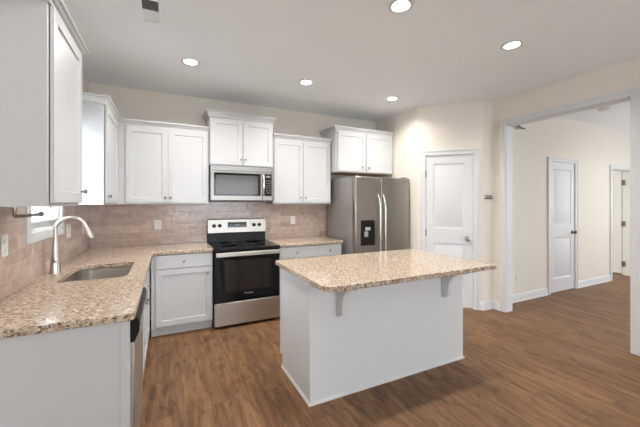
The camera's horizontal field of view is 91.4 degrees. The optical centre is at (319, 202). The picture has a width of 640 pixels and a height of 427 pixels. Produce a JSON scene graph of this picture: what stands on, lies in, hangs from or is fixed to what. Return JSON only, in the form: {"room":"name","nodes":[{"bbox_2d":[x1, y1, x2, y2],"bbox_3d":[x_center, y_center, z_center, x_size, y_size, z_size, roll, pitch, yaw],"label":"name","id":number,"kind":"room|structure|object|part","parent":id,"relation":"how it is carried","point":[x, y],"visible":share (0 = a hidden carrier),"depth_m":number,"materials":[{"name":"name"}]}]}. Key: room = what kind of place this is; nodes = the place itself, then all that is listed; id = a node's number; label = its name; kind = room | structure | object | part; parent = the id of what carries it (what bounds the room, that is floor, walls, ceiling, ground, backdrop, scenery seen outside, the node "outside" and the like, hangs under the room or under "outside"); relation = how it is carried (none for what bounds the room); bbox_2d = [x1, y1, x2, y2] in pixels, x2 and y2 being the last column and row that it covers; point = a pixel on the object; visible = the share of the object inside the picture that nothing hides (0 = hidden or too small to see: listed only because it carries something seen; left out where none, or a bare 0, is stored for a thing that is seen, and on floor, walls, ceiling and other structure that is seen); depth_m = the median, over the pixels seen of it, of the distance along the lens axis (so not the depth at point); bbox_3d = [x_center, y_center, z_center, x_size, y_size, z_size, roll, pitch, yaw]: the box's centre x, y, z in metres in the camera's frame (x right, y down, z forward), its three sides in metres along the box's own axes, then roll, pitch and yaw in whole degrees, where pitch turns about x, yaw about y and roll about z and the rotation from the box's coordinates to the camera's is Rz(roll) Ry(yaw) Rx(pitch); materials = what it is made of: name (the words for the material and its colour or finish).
{"room":"kitchen","nodes":[
{"label":"kitchen","id":0,"kind":"room"},
{"bbox_2d":[36,73,87,231],"bbox_3d":[-0.769,0.029,-0.351,0.120,2.755,8.500,0,0,-26],"label":"wall","id":1,"kind":"structure","parent":0,"point":[84,80],"depth_m":3.32,"materials":[{"name":"beige paint"}]},
{"bbox_2d":[0,0,88,206],"bbox_3d":[-1.456,-0.463,1.592,0.357,0.960,0.643,0,0,-26],"label":"upper cabinet","id":2,"kind":"object","parent":1,"relation":"attached to","point":[42,48],"visible":1,"depth_m":1.39,"materials":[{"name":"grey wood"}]},
{"bbox_2d":[12,207,44,217],"bbox_3d":[-1.493,0.048,1.602,0.044,0.062,0.370,0,0,-26],"label":"paper towel holder","id":3,"kind":"object","parent":2,"relation":"attached to","point":[14,209],"visible":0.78,"depth_m":1.52,"materials":[{"name":"silver metal"}]},
{"bbox_3d":[-1.460,-0.921,1.590,0.349,0.046,0.643,0,0,-26],"label":"crown moulding","id":4,"kind":"part","parent":2,"relation":"part of","materials":[{"name":"white wood"}]},
{"bbox_3d":[-1.333,-0.449,1.656,0.016,0.895,0.525,0,0,-26],"label":"door","id":5,"kind":"part","parent":2,"relation":"part of","materials":[{"name":"white wood"}]},
{"bbox_2d":[0,205,88,299],"bbox_3d":[-2.013,0.260,2.331,0.008,0.546,2.572,0,0,-26],"label":"tile backsplash","id":6,"kind":"structure","parent":1,"relation":"attached to","point":[23,264],"depth_m":1.93,"materials":[{"name":"beige tile"}]},
{"bbox_2d":[1,235,7,257],"bbox_3d":[-1.675,0.229,1.660,0.008,0.115,0.072,0,0,-26],"label":"electrical outlet","id":7,"kind":"object","parent":6,"relation":"attached to","point":[4,238],"visible":1,"depth_m":1.65,"materials":[{"name":"white plastic"}]},
{"bbox_2d":[66,224,70,237],"bbox_3d":[-2.204,0.247,2.743,0.011,0.115,0.118,0,0,-26],"label":"light switch","id":8,"kind":"object","parent":6,"relation":"attached to","point":[68,227],"visible":1,"depth_m":2.73,"materials":[{"name":"white plastic"}]},
{"bbox_2d":[25,206,63,244],"bbox_3d":[-2.023,-0.266,2.230,0.140,1.045,0.770,0,0,-26],"label":"window","id":9,"kind":"structure","parent":1,"relation":"in","point":[31,236],"depth_m":2.25,"materials":[{"name":"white glass"}]},
{"bbox_3d":[-2.036,-0.054,2.224,0.004,0.392,0.540,0,0,-26],"label":"glass pane","id":10,"kind":"part","parent":9,"relation":"part of","materials":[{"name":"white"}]},
{"bbox_3d":[-2.046,-0.266,2.219,0.050,0.891,0.616,0,0,-26],"label":"frame","id":11,"kind":"part","parent":9,"relation":"part of","materials":[{"name":"white"}]},
{"bbox_2d":[32,209,56,223],"bbox_3d":[-2.006,-0.286,2.239,0.048,0.846,0.604,0,0,-26],"label":"window blind","id":12,"kind":"object","parent":9,"relation":"attached to","point":[49,214],"visible":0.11,"depth_m":2.29,"materials":[{"name":"white plastic"}]},
{"bbox_3d":[-2.006,0.129,2.239,0.040,0.017,0.604,0,0,-26],"label":"rail","id":13,"kind":"part","parent":12,"relation":"part of","materials":[{"name":"white plastic"}]},
{"bbox_2d":[79,92,120,204],"bbox_3d":[-2.178,-0.446,3.064,0.357,0.925,1.122,0,0,-26],"label":"upper cabinet","id":14,"kind":"object","parent":1,"relation":"attached to","point":[100,116],"visible":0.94,"depth_m":2.64,"materials":[{"name":"white wood"}]},
{"bbox_3d":[-2.115,-0.873,2.926,0.349,0.070,0.819,0,0,-26],"label":"crown moulding","id":15,"kind":"part","parent":14,"relation":"part of","materials":[{"name":"white wood"}]},
{"bbox_3d":[-1.984,-0.418,2.983,0.016,0.835,0.682,0,0,-26],"label":"door","id":16,"kind":"part","parent":14,"relation":"part of","materials":[{"name":"white wood"}]},
{"bbox_2d":[88,82,375,319],"bbox_3d":[-0.910,0.029,4.380,4.032,2.755,0.120,0,0,-26],"label":"wall","id":17,"kind":"structure","parent":0,"point":[131,103],"depth_m":3.98,"materials":[{"name":"beige paint"}]},
{"bbox_2d":[117,118,208,203],"bbox_3d":[-1.815,-0.446,3.670,0.932,0.925,0.357,0,0,-26],"label":"upper cabinet","id":18,"kind":"object","parent":17,"relation":"attached to","point":[159,162],"visible":1,"depth_m":3.53,"materials":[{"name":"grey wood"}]},
{"bbox_3d":[-1.917,-0.418,3.466,0.410,0.835,0.016,0,0,-26],"label":"door","id":19,"kind":"part","parent":18,"relation":"part of","materials":[{"name":"white wood"}]},
{"bbox_3d":[-1.749,-0.873,3.537,0.932,0.070,0.044,0,0,-26],"label":"crown moulding","id":20,"kind":"part","parent":18,"relation":"part of","materials":[{"name":"white wood"}]},
{"bbox_3d":[-1.537,-0.418,3.652,0.425,0.835,0.016,0,0,-26],"label":"door","id":21,"kind":"part","parent":18,"relation":"part of","materials":[{"name":"white wood"}]},
{"bbox_2d":[89,202,326,247],"bbox_3d":[-1.222,0.260,4.155,3.035,0.546,0.008,0,0,-26],"label":"tile backsplash","id":22,"kind":"structure","parent":17,"relation":"attached to","point":[115,225],"depth_m":3.92,"materials":[{"name":"beige tile"}]},
{"bbox_2d":[154,220,160,229],"bbox_3d":[-1.963,0.265,3.783,0.072,0.115,0.008,0,0,-26],"label":"electrical outlet","id":23,"kind":"object","parent":22,"relation":"attached to","point":[157,223],"visible":1,"depth_m":3.78,"materials":[{"name":"white plastic"}]},
{"bbox_2d":[291,216,294,223],"bbox_3d":[-0.395,0.252,4.552,0.072,0.115,0.008,0,0,-26],"label":"electrical outlet","id":24,"kind":"object","parent":22,"relation":"attached to","point":[292,217],"visible":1,"depth_m":4.55,"materials":[{"name":"white plastic"}]},
{"bbox_2d":[203,109,276,167],"bbox_3d":[-1.031,-0.780,4.038,0.873,0.650,0.387,0,0,-26],"label":"upper cabinet","id":25,"kind":"object","parent":17,"relation":"attached to","point":[235,139],"visible":1,"depth_m":3.88,"materials":[{"name":"white wood"}]},
{"bbox_3d":[-1.135,-0.743,3.816,0.377,0.551,0.016,0,0,-26],"label":"door","id":26,"kind":"part","parent":25,"relation":"part of","materials":[{"name":"white wood"}]},
{"bbox_3d":[-1.032,-1.070,4.042,0.873,0.070,0.379,0,0,-26],"label":"crown moulding","id":27,"kind":"part","parent":25,"relation":"part of","materials":[{"name":"white wood"}]},
{"bbox_2d":[209,165,272,201],"bbox_3d":[-1.024,-0.235,3.996,0.756,0.434,0.446,0,0,-26],"label":"microwave oven","id":28,"kind":"object","parent":25,"relation":"attached to","point":[226,182],"visible":0.99,"depth_m":3.82,"materials":[{"name":"silver metal"}]},
{"bbox_3d":[-1.014,-0.205,3.818,0.618,0.350,0.026,0,0,-26],"label":"door","id":29,"kind":"part","parent":28,"relation":"part of","materials":[{"name":"silver metal"}]},
{"bbox_3d":[-0.999,-0.225,3.809,0.564,0.277,0.003,0,0,-26],"label":"door glass","id":30,"kind":"part","parent":28,"relation":"part of","materials":[{"name":"grey glass"}]},
{"bbox_3d":[-0.712,-0.224,3.938,0.025,0.288,0.067,0,0,-26],"label":"handle","id":31,"kind":"part","parent":28,"relation":"part of","materials":[{"name":"silver metal"}]},
{"bbox_3d":[-0.672,-0.205,3.985,0.134,0.350,0.026,0,0,-26],"label":"control panel","id":32,"kind":"part","parent":28,"relation":"part of","materials":[{"name":"silver metal"}]},
{"bbox_3d":[-0.791,-0.743,3.985,0.377,0.551,0.016,0,0,-26],"label":"door","id":33,"kind":"part","parent":25,"relation":"part of","materials":[{"name":"white wood"}]},
{"bbox_2d":[266,133,331,203],"bbox_3d":[-0.290,-0.446,4.418,0.860,0.925,0.357,0,0,-26],"label":"upper cabinet","id":34,"kind":"object","parent":17,"relation":"attached to","point":[301,170],"visible":0.99,"depth_m":4.27,"materials":[{"name":"white wood"}]},
{"bbox_3d":[-0.419,-0.418,4.200,0.413,0.835,0.016,0,0,-26],"label":"door","id":35,"kind":"part","parent":34,"relation":"part of","materials":[{"name":"white wood"}]},
{"bbox_3d":[-0.225,-0.873,4.285,0.860,0.070,0.044,0,0,-26],"label":"crown moulding","id":36,"kind":"part","parent":34,"relation":"part of","materials":[{"name":"white wood"}]},
{"bbox_3d":[-0.041,-0.418,4.386,0.417,0.835,0.016,0,0,-26],"label":"door","id":37,"kind":"part","parent":34,"relation":"part of","materials":[{"name":"white wood"}]},
{"bbox_2d":[319,125,393,176],"bbox_3d":[0.564,-0.756,4.762,1.034,0.644,0.492,0,0,-26],"label":"upper cabinet","id":38,"kind":"object","parent":17,"relation":"attached to","point":[354,151],"visible":0.98,"depth_m":4.55,"materials":[{"name":"white wood"}]},
{"bbox_3d":[0.458,-0.728,4.480,0.463,0.556,0.016,0,0,-26],"label":"door","id":39,"kind":"part","parent":38,"relation":"part of","materials":[{"name":"white wood"}]},
{"bbox_3d":[0.562,-1.043,4.765,1.034,0.070,0.484,0,0,-26],"label":"crown moulding","id":40,"kind":"part","parent":38,"relation":"part of","materials":[{"name":"white wood"}]},
{"bbox_3d":[0.570,-0.436,4.799,0.950,0.004,0.410,0,0,-26],"label":"panel","id":41,"kind":"part","parent":38,"relation":"part of","materials":[{"name":"brown wood"}]},
{"bbox_3d":[0.892,-0.728,4.693,0.475,0.556,0.016,0,0,-26],"label":"door","id":42,"kind":"part","parent":38,"relation":"part of","materials":[{"name":"white wood"}]},
{"bbox_2d":[63,0,639,131],"bbox_3d":[3.572,-1.398,2.379,10.320,0.100,9.820,0,0,-26],"label":"ceiling","id":43,"kind":"structure","parent":0,"point":[357,55],"depth_m":2.73,"materials":[{"name":"paint"}]},
{"bbox_2d":[136,0,164,26],"bbox_3d":[-1.185,-1.344,2.190,0.170,0.008,0.350,0,0,-26],"label":"ceiling vent","id":44,"kind":"object","parent":43,"relation":"in","point":[149,11],"visible":1,"depth_m":2.19,"materials":[{"name":"white plastic"}]},
{"bbox_2d":[181,58,199,65],"bbox_3d":[-1.235,-1.344,2.984,0.172,0.008,0.172,0,0,-26],"label":"recessed light","id":45,"kind":"object","parent":43,"relation":"in","point":[188,61],"visible":1,"depth_m":2.97,"materials":[{"name":"white"}]},
{"bbox_2d":[299,79,313,85],"bbox_3d":[-0.153,-1.344,3.492,0.172,0.008,0.172,0,0,-26],"label":"recessed light","id":46,"kind":"object","parent":43,"relation":"in","point":[306,82],"visible":1,"depth_m":3.48,"materials":[{"name":"white"}]},
{"bbox_2d":[386,96,398,100],"bbox_3d":[0.933,-1.344,4.036,0.172,0.008,0.172,0,0,-26],"label":"recessed light","id":47,"kind":"object","parent":43,"relation":"in","point":[391,98],"visible":1,"depth_m":4.02,"materials":[{"name":"white"}]},
{"bbox_2d":[388,0,413,13],"bbox_3d":[0.552,-1.344,2.134,0.172,0.008,0.172,0,0,-26],"label":"recessed light","id":48,"kind":"object","parent":43,"relation":"in","point":[395,6],"visible":1,"depth_m":2.13,"materials":[{"name":"white"}]},
{"bbox_2d":[500,40,523,49],"bbox_3d":[1.638,-1.344,2.667,0.172,0.008,0.172,0,0,-26],"label":"recessed light","id":49,"kind":"object","parent":43,"relation":"in","point":[510,45],"visible":1,"depth_m":2.66,"materials":[{"name":"white"}]},
{"bbox_2d":[598,107,610,111],"bbox_3d":[4.063,-1.330,4.468,0.140,0.036,0.140,0,0,-26],"label":"smoke detector","id":50,"kind":"object","parent":43,"relation":"attached to","point":[604,109],"visible":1,"depth_m":4.44,"materials":[{"name":"white plastic"}]},
{"bbox_2d":[140,272,639,426],"bbox_3d":[3.572,1.457,2.379,10.320,0.100,9.820,0,0,-26],"label":"floor","id":51,"kind":"structure","parent":0,"point":[564,358],"depth_m":2.48,"materials":[{"name":"brown wood"}]},
{"bbox_2d":[0,321,129,426],"bbox_3d":[-1.167,0.973,1.318,0.630,0.868,0.036,0,0,-26],"label":"end panel","id":52,"kind":"object","parent":51,"relation":"on","point":[77,377],"visible":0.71,"depth_m":1.35,"materials":[{"name":"white wood"}]},
{"bbox_2d":[94,268,148,376],"bbox_3d":[-1.619,0.973,2.274,0.660,0.868,0.853,0,0,-26],"label":"base cabinet","id":53,"kind":"object","parent":51,"relation":"on","point":[145,283],"visible":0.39,"depth_m":2.44,"materials":[{"name":"white wood"}]},
{"bbox_3d":[-1.267,0.997,2.214,0.016,0.590,0.411,0,0,-26],"label":"door","id":54,"kind":"part","parent":53,"relation":"part of","materials":[{"name":"white wood"}]},
{"bbox_3d":[-1.450,0.997,2.588,0.016,0.590,0.411,0,0,-26],"label":"door","id":55,"kind":"part","parent":53,"relation":"part of","materials":[{"name":"white wood"}]},
{"bbox_2d":[130,287,146,426],"bbox_3d":[-1.283,0.976,1.620,0.652,0.862,0.595,0,0,-26],"label":"dishwasher","id":56,"kind":"object","parent":51,"relation":"on","point":[136,325],"visible":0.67,"depth_m":1.58,"materials":[{"name":"silver metal"}]},
{"bbox_3d":[-1.033,0.975,1.743,0.046,0.625,0.595,0,0,-26],"label":"door","id":57,"kind":"part","parent":56,"relation":"part of","materials":[{"name":"silver metal"}]},
{"bbox_3d":[-1.023,0.603,1.748,0.068,0.115,0.595,0,0,-26],"label":"control panel","id":58,"kind":"part","parent":56,"relation":"part of","materials":[{"name":"black plastic"}]},
{"bbox_3d":[-1.001,0.616,1.758,0.024,0.088,0.579,0,0,-26],"label":"plate","id":59,"kind":"part","parent":56,"relation":"part of","materials":[{"name":"silver metal"}]},
{"bbox_2d":[147,261,151,346],"bbox_3d":[-2.048,0.973,3.147,0.660,0.868,1.088,0,0,-26],"label":"base cabinet","id":60,"kind":"object","parent":51,"relation":"on","point":[149,285],"visible":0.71,"depth_m":3.09,"materials":[{"name":"white wood"}]},
{"bbox_2d":[0,242,212,338],"bbox_3d":[-1.446,0.521,2.591,1.238,0.036,2.603,0,0,-26],"label":"countertop","id":61,"kind":"structure","parent":60,"relation":"on","point":[47,303],"depth_m":1.72,"materials":[{"name":"stone"}]},
{"bbox_2d":[49,216,93,273],"bbox_3d":[-1.797,0.299,2.264,0.264,0.408,0.102,0,0,-26],"label":"kitchen faucet","id":62,"kind":"object","parent":61,"relation":"on","point":[55,263],"visible":1,"depth_m":2.23,"materials":[{"name":"silver metal"}]},
{"bbox_3d":[-1.815,0.177,2.274,0.200,0.162,0.027,0,0,-26],"label":"spout","id":63,"kind":"part","parent":62,"relation":"part of","materials":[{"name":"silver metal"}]},
{"bbox_2d":[63,266,131,281],"bbox_3d":[-1.632,0.644,2.325,0.419,0.207,0.647,0,0,-26],"label":"sink","id":64,"kind":"object","parent":61,"relation":"in","point":[110,272],"visible":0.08,"depth_m":2.58,"materials":[{"name":"silver metal"}]},
{"bbox_3d":[-1.638,0.997,2.971,0.016,0.590,0.388,0,0,-26],"label":"door","id":65,"kind":"part","parent":60,"relation":"part of","materials":[{"name":"white wood"}]},
{"bbox_2d":[151,252,212,336],"bbox_3d":[-1.594,0.973,3.608,0.605,0.868,0.660,0,0,-26],"label":"base cabinet","id":66,"kind":"object","parent":51,"relation":"on","point":[182,284],"visible":0.97,"depth_m":3.34,"materials":[{"name":"white wood"}]},
{"bbox_3d":[-1.453,0.621,3.354,0.552,0.143,0.016,0,0,-26],"label":"drawer","id":67,"kind":"part","parent":66,"relation":"part of","materials":[{"name":"white wood"}]},
{"bbox_3d":[-1.453,0.997,3.354,0.552,0.590,0.016,0,0,-26],"label":"door","id":68,"kind":"part","parent":66,"relation":"part of","materials":[{"name":"white wood"}]},
{"bbox_2d":[207,218,279,327],"bbox_3d":[-0.959,0.809,3.871,0.755,1.195,0.726,0,0,-26],"label":"electric range","id":69,"kind":"object","parent":51,"relation":"on","point":[245,271],"visible":0.96,"depth_m":3.62,"materials":[{"name":"black metal"}]},
{"bbox_3d":[-1.099,0.299,4.158,0.753,0.175,0.081,0,0,-26],"label":"control panel","id":70,"kind":"part","parent":69,"relation":"part of","materials":[{"name":"silver metal"}]},
{"bbox_2d":[207,240,279,251],"bbox_3d":[-0.963,0.523,3.880,0.755,0.036,0.672,0,0,-26],"label":"cooktop","id":71,"kind":"object","parent":69,"relation":"in","point":[217,245],"depth_m":3.71,"materials":[{"name":"black glass"}]},
{"bbox_3d":[-0.833,0.830,3.615,0.745,0.570,0.044,0,0,-26],"label":"oven door","id":72,"kind":"part","parent":69,"relation":"part of","materials":[{"name":"black glass"}]},
{"bbox_3d":[-0.833,1.246,3.615,0.745,0.252,0.047,0,0,-26],"label":"drawer","id":73,"kind":"part","parent":69,"relation":"part of","materials":[{"name":"silver metal"}]},
{"bbox_3d":[-0.802,0.574,3.553,0.729,0.050,0.016,0,0,-26],"label":"handle","id":74,"kind":"part","parent":69,"relation":"part of","materials":[{"name":"silver metal"}]},
{"bbox_2d":[279,243,340,315],"bbox_3d":[-0.231,0.973,4.276,0.890,0.868,0.660,0,0,-26],"label":"base cabinet","id":75,"kind":"object","parent":51,"relation":"on","point":[291,252],"visible":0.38,"depth_m":3.98,"materials":[{"name":"white wood"}]},
{"bbox_2d":[265,236,342,246],"bbox_3d":[-0.231,0.521,4.280,0.900,0.036,0.639,0,0,-26],"label":"countertop","id":76,"kind":"structure","parent":75,"relation":"on","point":[312,240],"depth_m":4.17,"materials":[{"name":"stone"}]},
{"bbox_3d":[-0.103,0.621,4.015,0.866,0.143,0.016,0,0,-26],"label":"drawer","id":77,"kind":"part","parent":75,"relation":"part of","materials":[{"name":"white wood"}]},
{"bbox_2d":[327,175,408,254],"bbox_3d":[0.706,0.523,4.571,0.912,1.768,0.860,0,0,-26],"label":"refrigerator","id":78,"kind":"object","parent":51,"relation":"on","point":[369,214],"visible":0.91,"depth_m":4.24,"materials":[{"name":"silver metal"}]},
{"bbox_3d":[0.621,0.498,4.164,0.401,1.687,0.074,0,0,-26],"label":"freezer door","id":79,"kind":"part","parent":78,"relation":"part of","materials":[{"name":"silver metal"}]},
{"bbox_3d":[0.633,0.396,4.127,0.225,0.333,0.003,0,0,-26],"label":"dispenser panel","id":80,"kind":"part","parent":78,"relation":"part of","materials":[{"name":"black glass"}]},
{"bbox_3d":[0.793,0.397,4.178,0.025,1.031,0.078,0,0,-26],"label":"handle","id":81,"kind":"part","parent":78,"relation":"part of","materials":[{"name":"silver metal"}]},
{"bbox_3d":[0.869,0.397,4.215,0.025,1.031,0.078,0,0,-26],"label":"handle","id":82,"kind":"part","parent":78,"relation":"part of","materials":[{"name":"silver metal"}]},
{"bbox_3d":[1.033,0.498,4.366,0.505,1.687,0.074,0,0,-26],"label":"fridge door","id":83,"kind":"part","parent":78,"relation":"part of","materials":[{"name":"silver metal"}]},
{"bbox_2d":[280,268,464,406],"bbox_3d":[0.465,0.973,2.807,1.549,0.868,0.700,0,0,-26],"label":"kitchen island","id":84,"kind":"object","parent":51,"relation":"on","point":[386,333],"visible":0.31,"depth_m":2.43,"materials":[{"name":"white wood"}]},
{"bbox_2d":[337,289,361,316],"bbox_3d":[0.199,0.679,2.147,0.042,0.280,0.270,0,0,-26],"label":"corbel","id":85,"kind":"object","parent":84,"relation":"attached to","point":[342,297],"visible":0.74,"depth_m":2.20,"materials":[{"name":"white wood"}]},
{"bbox_3d":[0.490,1.397,2.756,1.549,0.020,0.588,0,0,-26],"label":"trim","id":86,"kind":"part","parent":84,"relation":"part of","materials":[{"name":"white wood"}]},
{"bbox_2d":[275,249,495,291],"bbox_3d":[0.525,0.521,2.640,1.573,0.036,0.988,0,0,-26],"label":"island countertop","id":87,"kind":"structure","parent":84,"relation":"on","point":[334,273],"depth_m":2.43,"materials":[{"name":"stone"}]},
{"bbox_2d":[441,273,470,296],"bbox_3d":[1.130,0.679,2.604,0.042,0.280,0.270,0,0,-26],"label":"corbel","id":88,"kind":"object","parent":84,"relation":"attached to","point":[446,282],"visible":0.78,"depth_m":2.66,"materials":[{"name":"white wood"}]},
{"bbox_2d":[376,106,416,249],"bbox_3d":[1.167,0.029,4.859,0.120,2.755,1.087,0,0,-26],"label":"wall","id":89,"kind":"structure","parent":0,"point":[403,124],"depth_m":4.52,"materials":[{"name":"beige paint"}]},
{"bbox_2d":[417,100,482,300],"bbox_3d":[1.765,0.029,4.280,0.828,2.755,0.120,0,0,17],"label":"wall","id":90,"kind":"structure","parent":0,"point":[458,125],"depth_m":4.21,"materials":[{"name":"beige paint"}]},
{"bbox_2d":[420,149,478,309],"bbox_3d":[1.751,0.347,4.250,0.732,2.119,0.186,0,0,17],"label":"door","id":91,"kind":"structure","parent":90,"relation":"in","point":[449,179],"depth_m":4.21,"materials":[{"name":"white wood"}]},
{"bbox_2d":[483,100,629,300],"bbox_3d":[4.394,0.029,5.285,5.086,2.755,0.145,0,0,-26],"label":"wall","id":92,"kind":"structure","parent":0,"point":[595,148],"depth_m":4.75,"materials":[{"name":"beige paint"}]},
{"bbox_2d":[479,300,499,310],"bbox_3d":[2.222,1.351,4.093,0.256,0.113,0.117,0,0,-17],"label":"baseboard","id":93,"kind":"structure","parent":92,"relation":"attached to","point":[490,304],"depth_m":4.11,"materials":[{"name":"white wood"}]},
{"bbox_2d":[516,124,526,129],"bbox_3d":[2.853,-1.092,4.429,0.206,0.109,0.085,0,0,-26],"label":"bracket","id":94,"kind":"object","parent":92,"relation":"attached to","point":[523,126],"visible":0.64,"depth_m":4.42,"materials":[{"name":"grey metal"}]},
{"bbox_2d":[513,288,547,302],"bbox_3d":[2.945,1.351,4.510,1.180,0.113,0.022,0,0,-26],"label":"baseboard","id":95,"kind":"structure","parent":92,"relation":"attached to","point":[528,295],"depth_m":4.57,"materials":[{"name":"white wood"}]},
{"bbox_2d":[547,156,577,294],"bbox_3d":[3.840,0.350,4.990,0.838,2.114,0.186,0,0,-26],"label":"door","id":96,"kind":"structure","parent":92,"relation":"in","point":[562,173],"depth_m":4.96,"materials":[{"name":"white wood"}]},
{"bbox_2d":[578,211,580,220],"bbox_3d":[4.312,0.217,5.186,0.072,0.160,0.011,0,0,-26],"label":"light switch","id":97,"kind":"object","parent":92,"relation":"attached to","point":[579,212],"visible":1,"depth_m":5.18,"materials":[{"name":"white plastic"}]},
{"bbox_2d":[578,275,610,287],"bbox_3d":[4.734,1.351,5.387,1.105,0.113,0.022,0,0,-26],"label":"baseboard","id":98,"kind":"structure","parent":92,"relation":"attached to","point":[602,279],"depth_m":5.37,"materials":[{"name":"white wood"}]},
{"bbox_2d":[613,172,624,272],"bbox_3d":[5.751,0.382,6.419,0.050,1.990,0.797,0,0,-26],"label":"door","id":99,"kind":"structure","parent":92,"relation":"in","point":[618,182],"depth_m":6.16,"materials":[{"name":"beige paint"}]},
{"bbox_2d":[610,165,629,280],"bbox_3d":[5.607,0.361,5.884,0.884,2.092,0.137,0,0,-26],"label":"trim","id":100,"kind":"structure","parent":92,"relation":"attached to","point":[625,170],"depth_m":6.03,"materials":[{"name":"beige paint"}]},
{"bbox_2d":[493,57,639,301],"bbox_3d":[3.899,0.029,1.083,0.125,2.755,6.965,0,0,-26],"label":"wall","id":101,"kind":"structure","parent":0,"point":[625,75],"depth_m":3.60,"materials":[{"name":"beige paint"}]},
{"bbox_2d":[500,87,639,355],"bbox_3d":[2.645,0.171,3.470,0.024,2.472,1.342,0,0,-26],"label":"trim","id":102,"kind":"structure","parent":101,"relation":"attached to","point":[634,93],"depth_m":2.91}
]}

